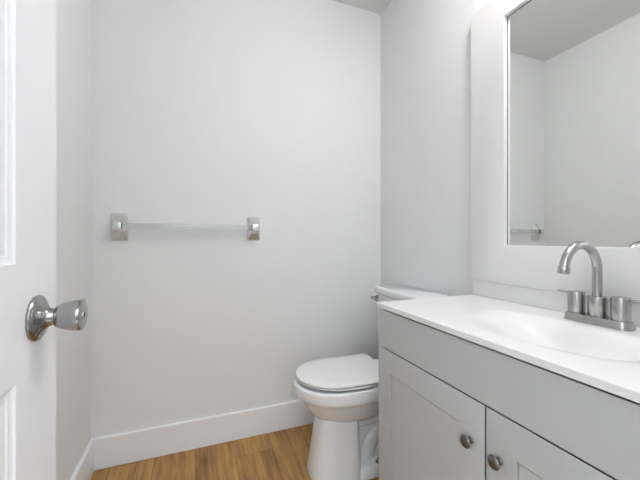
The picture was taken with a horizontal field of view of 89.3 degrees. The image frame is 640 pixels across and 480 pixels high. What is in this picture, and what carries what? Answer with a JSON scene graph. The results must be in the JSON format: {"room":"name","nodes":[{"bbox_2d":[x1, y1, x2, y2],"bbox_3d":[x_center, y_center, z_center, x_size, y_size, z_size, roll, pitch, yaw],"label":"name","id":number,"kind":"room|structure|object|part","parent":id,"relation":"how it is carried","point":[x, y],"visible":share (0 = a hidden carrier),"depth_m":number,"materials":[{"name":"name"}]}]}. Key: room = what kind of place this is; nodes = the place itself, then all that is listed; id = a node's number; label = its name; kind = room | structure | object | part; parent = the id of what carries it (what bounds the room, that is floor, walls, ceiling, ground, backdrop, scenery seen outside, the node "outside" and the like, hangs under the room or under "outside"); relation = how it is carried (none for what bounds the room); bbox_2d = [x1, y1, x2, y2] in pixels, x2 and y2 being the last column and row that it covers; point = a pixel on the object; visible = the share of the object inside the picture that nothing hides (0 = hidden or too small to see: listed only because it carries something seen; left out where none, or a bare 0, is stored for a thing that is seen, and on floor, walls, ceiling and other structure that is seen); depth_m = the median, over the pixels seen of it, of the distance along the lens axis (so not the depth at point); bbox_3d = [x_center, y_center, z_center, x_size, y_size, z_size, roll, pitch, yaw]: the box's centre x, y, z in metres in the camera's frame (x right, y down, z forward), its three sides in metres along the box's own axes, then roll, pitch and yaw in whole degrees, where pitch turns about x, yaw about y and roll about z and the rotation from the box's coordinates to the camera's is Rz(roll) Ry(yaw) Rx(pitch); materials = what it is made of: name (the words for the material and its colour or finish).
{"room":"bathroom","nodes":[
{"label":"bathroom","id":0,"kind":"room"},
{"bbox_2d":[56,0,90,479],"bbox_3d":[-0.745,-0.178,0.576,0.100,2.440,1.872,0,0,-21],"label":"wall","id":1,"kind":"structure","parent":0,"point":[73,17],"depth_m":1.24,"materials":[{"name":"white paint"}]},
{"bbox_2d":[70,440,93,479],"bbox_3d":[-0.709,0.970,0.642,0.015,0.140,1.747,0,0,-21],"label":"baseboard","id":2,"kind":"structure","parent":1,"relation":"attached to","point":[84,470],"depth_m":1.36,"materials":[{"name":"white paint"}]},
{"bbox_2d":[90,423,378,479],"bbox_3d":[-0.021,1.082,0.939,1.712,0.080,1.917,0,0,-21],"label":"floor","id":3,"kind":"structure","parent":0,"point":[281,454],"depth_m":1.51,"materials":[{"name":"brown wood"}]},
{"bbox_2d":[293,284,447,479],"bbox_3d":[0.200,0.645,1.517,0.656,0.797,0.392,0,0,-18],"label":"toilet","id":4,"kind":"object","parent":3,"relation":"on","point":[341,393],"visible":0.67,"depth_m":1.39,"materials":[{"name":"white ceramic"}]},
{"bbox_3d":[0.095,0.713,1.482,0.436,0.178,0.346,0,0,-18],"label":"bowl","id":5,"kind":"part","parent":4,"relation":"part of","materials":[{"name":"white ceramic"}]},
{"bbox_3d":[0.094,0.598,1.482,0.408,0.015,0.325,0,0,-18],"label":"lid","id":6,"kind":"part","parent":4,"relation":"part of","materials":[{"name":"white plastic"}]},
{"bbox_3d":[0.099,0.613,1.484,0.414,0.008,0.328,0,0,-18],"label":"seat","id":7,"kind":"part","parent":4,"relation":"part of","materials":[{"name":"white plastic"}]},
{"bbox_3d":[0.298,0.308,1.700,0.038,0.024,0.080,0,0,-18],"label":"flush lever","id":8,"kind":"part","parent":4,"relation":"part of","materials":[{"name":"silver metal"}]},
{"bbox_3d":[0.436,0.458,1.594,0.158,0.338,0.374,0,0,-18],"label":"tank","id":9,"kind":"part","parent":4,"relation":"part of","materials":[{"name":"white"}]},
{"bbox_3d":[0.430,0.265,1.592,0.171,0.036,0.392,0,0,-18],"label":"tank lid","id":10,"kind":"part","parent":4,"relation":"part of","materials":[{"name":"white ceramic"}]},
{"bbox_2d":[378,308,639,479],"bbox_3d":[0.576,0.641,0.814,0.482,0.802,0.915,0,0,-21],"label":"vanity cabinet","id":11,"kind":"object","parent":3,"relation":"on","point":[452,407],"visible":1,"depth_m":0.74,"materials":[{"name":"grey paint"}]},
{"bbox_3d":[0.300,0.647,0.952,0.018,0.539,0.456,0,0,-21],"label":"cabinet door","id":12,"kind":"part","parent":11,"relation":"part of","materials":[{"name":"grey paint"}]},
{"bbox_3d":[0.348,0.477,0.768,0.024,0.030,0.030,0,0,-21],"label":"knob","id":13,"kind":"part","parent":11,"relation":"part of","materials":[{"name":"grey metal"}]},
{"bbox_3d":[0.376,0.477,0.696,0.024,0.030,0.030,0,0,-21],"label":"knob","id":14,"kind":"part","parent":11,"relation":"part of","materials":[{"name":"grey metal"}]},
{"bbox_2d":[377,280,639,402],"bbox_3d":[0.586,0.242,0.815,0.467,0.158,0.917,0,0,-21],"label":"countertop","id":15,"kind":"structure","parent":11,"relation":"on","point":[529,325],"depth_m":0.85,"materials":[{"name":"white stone"}]},
{"bbox_2d":[557,241,639,330],"bbox_3d":[0.702,0.113,0.866,0.183,0.219,0.173,0,0,12],"label":"bathroom faucet","id":16,"kind":"object","parent":15,"relation":"on","point":[620,318],"visible":1,"depth_m":0.84,"materials":[{"name":"silver metal"}]},
{"bbox_3d":[0.717,0.173,0.907,0.039,0.058,0.039,0,0,-21],"label":"handle","id":17,"kind":"part","parent":16,"relation":"part of","materials":[{"name":"silver metal"}]},
{"bbox_3d":[0.673,0.080,0.835,0.154,0.154,0.022,0,0,-21],"label":"spout","id":18,"kind":"part","parent":16,"relation":"part of","materials":[{"name":"silver metal"}]},
{"bbox_3d":[0.735,0.212,0.859,0.053,0.020,0.152,0,0,-21],"label":"plate","id":19,"kind":"part","parent":16,"relation":"part of","materials":[{"name":"silver metal"}]},
{"bbox_3d":[0.753,0.173,0.812,0.039,0.058,0.039,0,0,-21],"label":"handle","id":20,"kind":"part","parent":16,"relation":"part of","materials":[{"name":"silver metal"}]},
{"bbox_3d":[0.465,0.647,0.524,0.018,0.539,0.454,0,0,-21],"label":"cabinet door","id":21,"kind":"part","parent":11,"relation":"part of","materials":[{"name":"grey paint"}]},
{"bbox_2d":[91,0,379,437],"bbox_3d":[-0.348,-0.178,1.786,1.712,2.440,0.100,0,0,-21],"label":"wall","id":22,"kind":"structure","parent":0,"point":[208,116],"depth_m":1.68,"materials":[{"name":"white paint"}]},
{"bbox_2d":[111,213,259,239],"bbox_3d":[-0.630,-0.059,1.588,0.684,0.126,0.067,0,0,-21],"label":"towel bar","id":23,"kind":"object","parent":22,"relation":"attached to","point":[119,221],"visible":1,"depth_m":1.50,"materials":[{"name":"silver metal"}]},
{"bbox_2d":[91,400,313,470],"bbox_3d":[-0.328,0.970,1.733,1.512,0.140,0.015,0,0,-21],"label":"baseboard","id":24,"kind":"structure","parent":22,"relation":"attached to","point":[117,449],"depth_m":1.61,"materials":[{"name":"white paint"}]},
{"bbox_2d":[333,0,391,13],"bbox_3d":[-0.011,-1.438,0.913,1.712,0.080,1.972,0,0,-21],"label":"ceiling","id":25,"kind":"structure","parent":0,"point":[376,6],"depth_m":1.93,"materials":[{"name":"white paint"}]},
{"bbox_2d":[380,0,528,295],"bbox_3d":[0.759,-0.178,1.157,0.100,2.440,1.872,0,0,-21],"label":"wall","id":26,"kind":"structure","parent":0,"point":[425,45],"depth_m":1.62,"materials":[{"name":"white paint"}]},
{"bbox_2d":[471,0,639,303],"bbox_3d":[0.793,-0.374,0.889,0.028,1.072,0.928,0,0,-21],"label":"wall mirror","id":27,"kind":"object","parent":26,"relation":"attached to","point":[555,84],"visible":0.96,"depth_m":1.02,"materials":[{"name":"white paint"}]},
{"bbox_2d":[508,0,639,246],"bbox_3d":[0.800,-0.394,0.891,0.011,0.829,0.620,0,0,-21],"label":"mirror glass","id":28,"kind":"object","parent":27,"relation":"attached to","point":[574,65],"depth_m":0.97,"materials":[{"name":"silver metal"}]},
{"bbox_2d":[473,280,639,326],"bbox_3d":[0.795,0.193,0.895,0.019,0.061,0.916,0,0,-21],"label":"backsplash","id":29,"kind":"structure","parent":26,"relation":"attached to","point":[552,300],"depth_m":1.09,"materials":[{"name":"white stone"}]},
{"bbox_3d":[0.324,-0.178,0.045,1.512,2.440,0.110,0,0,-21],"label":"wall","id":30,"kind":"structure","parent":0,"visible":0},
{"bbox_2d":[0,0,87,479],"bbox_3d":[-0.366,0.023,0.247,0.165,2.022,0.720,0,0,-21],"label":"door","id":31,"kind":"structure","parent":30,"relation":"in","point":[30,316],"depth_m":0.49,"materials":[{"name":"white paint"}]}
]}

